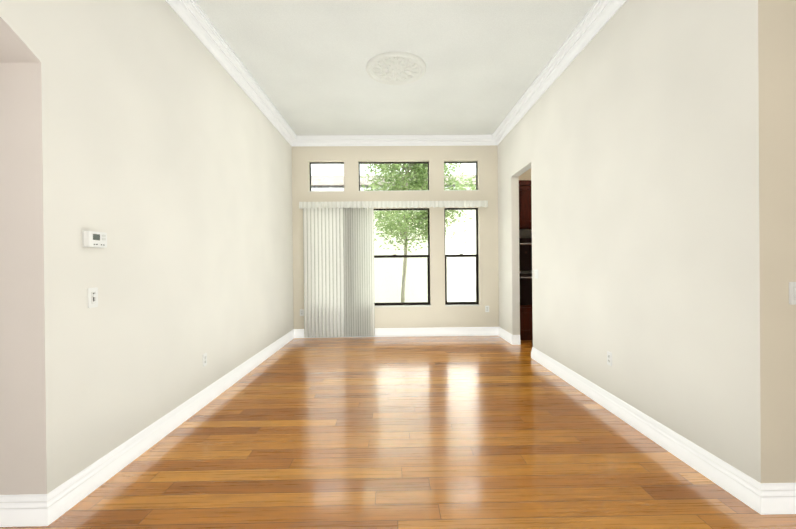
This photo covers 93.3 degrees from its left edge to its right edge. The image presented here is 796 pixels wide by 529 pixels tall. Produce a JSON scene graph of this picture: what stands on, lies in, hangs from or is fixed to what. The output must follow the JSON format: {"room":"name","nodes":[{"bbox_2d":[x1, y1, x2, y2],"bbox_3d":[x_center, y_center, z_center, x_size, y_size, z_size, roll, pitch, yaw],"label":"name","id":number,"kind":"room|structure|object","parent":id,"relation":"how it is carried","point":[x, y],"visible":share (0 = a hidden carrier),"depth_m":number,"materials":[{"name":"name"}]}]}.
{"room":"empty living room","nodes":[
{"label":"empty living room","id":0,"kind":"room"},
{"bbox_2d":[0,0,293,494],"bbox_3d":[-2.116,-0.454,1.735,0.600,3.580,10.000,-1,0,-1],"label":"wall","id":1,"kind":"structure","parent":0,"point":[147,137],"depth_m":2.47,"materials":[{"name":"beige paint"}]},
{"bbox_2d":[0,494,43,526],"bbox_3d":[-2.102,1.259,1.918,0.600,0.153,0.017,-1,0,-1],"label":"baseboard","id":2,"kind":"structure","parent":1,"relation":"attached to","point":[26,509],"depth_m":1.91,"materials":[{"name":"white wood"}]},
{"bbox_2d":[87,287,97,307],"bbox_3d":[-1.809,0.197,2.235,0.015,0.118,0.072,-1,0,-1],"label":"switch","id":3,"kind":"object","parent":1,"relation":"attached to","point":[92,293],"visible":1,"depth_m":2.23,"materials":[{"name":"white plastic"}]},
{"bbox_2d":[82,230,106,247],"bbox_3d":[-1.802,-0.149,2.241,0.037,0.096,0.150,-1,0,-1],"label":"thermostat","id":4,"kind":"object","parent":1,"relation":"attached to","point":[92,239],"visible":0.98,"depth_m":2.21,"materials":[{"name":"white plastic"}]},
{"bbox_2d":[40,329,295,525],"bbox_3d":[-1.828,1.247,4.330,0.017,0.153,4.832,-1,0,-1],"label":"baseboard","id":5,"kind":"structure","parent":1,"relation":"attached to","point":[49,508],"depth_m":2.59,"materials":[{"name":"white wood"}]},
{"bbox_2d":[203,353,206,366],"bbox_3d":[-1.825,0.900,3.554,0.009,0.118,0.072,-1,0,-1],"label":"electrical outlet","id":6,"kind":"object","parent":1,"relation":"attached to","point":[204,359],"visible":1,"depth_m":3.55,"materials":[{"name":"white plastic"}]},
{"bbox_2d":[165,0,296,145],"bbox_3d":[-1.770,-2.172,1.734,0.125,0.152,10.000,-1,0,-1],"label":"crown molding","id":7,"kind":"structure","parent":1,"relation":"attached to","point":[192,15],"depth_m":3.97,"materials":[{"name":"white wood"}]},
{"bbox_2d":[195,0,596,135],"bbox_3d":[0.093,-2.325,1.611,9.850,0.120,10.700,-1,0,-1],"label":"ceiling","id":8,"kind":"structure","parent":0,"point":[304,62],"depth_m":4.06,"materials":[{"name":"paint"}]},
{"bbox_2d":[366,52,425,84],"bbox_3d":[-0.021,-2.252,4.359,0.694,0.056,0.694,-1,0,-1],"label":"ceiling medallion","id":9,"kind":"object","parent":8,"relation":"attached to","point":[395,68],"visible":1,"depth_m":4.31,"materials":[{"name":"paint"}]},
{"bbox_2d":[0,335,795,528],"bbox_3d":[0.129,1.365,1.625,9.850,0.100,10.700,-1,0,-1],"label":"floor","id":10,"kind":"structure","parent":0,"point":[458,432],"depth_m":2.54,"materials":[{"name":"brown wood"}]},
{"bbox_2d":[519,180,532,339],"bbox_3d":[2.444,-0.066,6.513,0.970,2.680,0.571,-1,0,-1],"label":"tall cabinet","id":11,"kind":"object","parent":10,"relation":"on","point":[525,249],"visible":0.27,"depth_m":6.28,"materials":[{"name":"brown wood"}]},
{"bbox_2d":[292,145,530,328],"bbox_3d":[1.234,-0.506,6.885,7.450,3.580,0.200,-1,0,-1],"label":"wall","id":12,"kind":"structure","parent":0,"point":[437,313],"depth_m":6.78,"materials":[{"name":"beige paint"}]},
{"bbox_2d":[310,162,343,190],"bbox_3d":[-1.289,-1.591,6.878,0.635,0.539,0.060,-1,0,-1],"label":"window","id":13,"kind":"structure","parent":12,"relation":"in","point":[323,163],"depth_m":6.87,"materials":[{"name":"brown metal"}]},
{"bbox_2d":[299,200,487,208],"bbox_3d":[-0.073,-1.055,6.678,3.320,0.119,0.166,-1,0,-1],"label":"blind headrail","id":14,"kind":"object","parent":12,"relation":"attached to","point":[385,204],"visible":1,"depth_m":6.61,"materials":[{"name":"white plastic"}]},
{"bbox_2d":[359,162,428,190],"bbox_3d":[-0.074,-1.602,6.896,1.281,0.539,0.060,-1,0,-1],"label":"window","id":15,"kind":"structure","parent":12,"relation":"in","point":[398,163],"depth_m":6.89,"materials":[{"name":"brown metal"}]},
{"bbox_2d":[309,190,479,306],"bbox_3d":[-0.062,-0.282,6.850,3.068,2.097,0.192,-1,0,-1],"label":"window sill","id":16,"kind":"structure","parent":12,"relation":"attached to","point":[415,305],"depth_m":6.78,"materials":[{"name":"beige paint"}]},
{"bbox_2d":[297,134,492,145],"bbox_3d":[-0.045,-2.207,6.697,3.420,0.152,0.125,-1,0,-1],"label":"crown molding","id":17,"kind":"structure","parent":12,"relation":"attached to","point":[321,140],"depth_m":6.69,"materials":[{"name":"white wood"}]},
{"bbox_2d":[296,327,495,337],"bbox_3d":[-0.008,1.220,6.765,3.670,0.153,0.017,-1,0,-1],"label":"baseboard","id":18,"kind":"structure","parent":12,"relation":"attached to","point":[437,331],"depth_m":6.77,"materials":[{"name":"white wood"}]},
{"bbox_2d":[374,208,429,304],"bbox_3d":[-0.060,-0.139,6.891,1.281,1.766,0.082,-1,0,-1],"label":"window","id":19,"kind":"structure","parent":12,"relation":"in","point":[410,256],"depth_m":6.88,"materials":[{"name":"glass"}]},
{"bbox_2d":[444,162,477,189],"bbox_3d":[1.143,-1.614,6.914,0.627,0.539,0.060,-1,0,-1],"label":"window","id":20,"kind":"structure","parent":12,"relation":"in","point":[476,177],"depth_m":6.91,"materials":[{"name":"brown metal"}]},
{"bbox_2d":[444,208,478,304],"bbox_3d":[1.157,-0.150,6.909,0.627,1.766,0.082,-1,0,-1],"label":"window","id":21,"kind":"structure","parent":12,"relation":"in","point":[476,276],"depth_m":6.89,"materials":[{"name":"glass"}]},
{"bbox_3d":[-0.074,-1.063,6.701,3.260,0.050,0.125,-1,0,-1],"label":"blind headrail","id":22,"kind":"object","parent":12,"relation":"attached to","visible":0},
{"bbox_2d":[303,207,374,336],"bbox_3d":[-1.046,0.128,6.668,1.244,2.313,0.082,-1,0,-1],"label":"vertical blinds","id":23,"kind":"object","parent":22,"relation":"hanging from","point":[338,260],"visible":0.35,"depth_m":6.67,"materials":[{"name":"plastic"}]},
{"bbox_2d":[497,0,795,482],"bbox_3d":[2.056,-0.504,4.379,0.420,3.580,4.835,-1,0,-1],"label":"wall","id":24,"kind":"structure","parent":0,"point":[651,144],"depth_m":2.54,"materials":[{"name":"beige paint"}]},
{"bbox_2d":[496,327,515,344],"bbox_3d":[1.834,1.204,6.386,0.037,0.153,0.748,-1,0,-1],"label":"baseboard","id":25,"kind":"structure","parent":24,"relation":"attached to","point":[510,338],"depth_m":6.30,"materials":[{"name":"white wood"}]},
{"bbox_2d":[493,0,626,144],"bbox_3d":[1.778,-2.216,4.306,0.145,0.152,4.960,-1,0,-1],"label":"crown molding","id":26,"kind":"structure","parent":24,"relation":"attached to","point":[601,11],"depth_m":4.03,"materials":[{"name":"white wood"}]},
{"bbox_2d":[607,351,611,365],"bbox_3d":[1.870,0.834,3.325,0.009,0.118,0.072,-1,0,-1],"label":"electrical outlet","id":27,"kind":"object","parent":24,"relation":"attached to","point":[609,358],"visible":1,"depth_m":3.32,"materials":[{"name":"white plastic"}]},
{"bbox_2d":[531,347,767,514],"bbox_3d":[1.875,1.214,3.564,0.037,0.153,3.232,-1,0,-1],"label":"baseboard","id":28,"kind":"structure","parent":24,"relation":"attached to","point":[751,492],"depth_m":2.54,"materials":[{"name":"white wood"}]},
{"bbox_2d":[768,483,795,514],"bbox_3d":[2.098,1.218,1.959,0.360,0.153,0.017,-1,0,-1],"label":"baseboard","id":29,"kind":"structure","parent":24,"relation":"attached to","point":[781,496],"depth_m":1.95,"materials":[{"name":"white wood"}]},
{"bbox_2d":[789,282,795,304],"bbox_3d":[2.077,0.150,1.958,0.072,0.118,0.012,-1,0,-1],"label":"light switch","id":30,"kind":"object","parent":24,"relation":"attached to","point":[792,293],"visible":1,"depth_m":1.96,"materials":[{"name":"white plastic"}]},
{"label":"outside","id":31,"kind":"structure","parent":0,"visible":0},
{"bbox_3d":[-0.099,1.347,12.028,24.000,0.100,10.090,-1,0,-1],"label":"lawn","id":32,"kind":"structure","parent":31,"visible":0},
{"bbox_2d":[311,175,475,302],"bbox_3d":[-0.122,-0.983,12.088,18.600,4.520,3.150,-1,0,-1],"label":"house","id":33,"kind":"structure","parent":32,"relation":"on","point":[329,183],"depth_m":11.08,"materials":[{"name":"paint"}]},
{"bbox_2d":[341,163,475,301],"bbox_3d":[0.293,-1.403,8.896,3.794,5.415,2.845,-1,0,-1],"label":"tree","id":34,"kind":"object","parent":32,"relation":"on","point":[423,185],"depth_m":8.74,"materials":[{"name":"green plant"}]}
]}

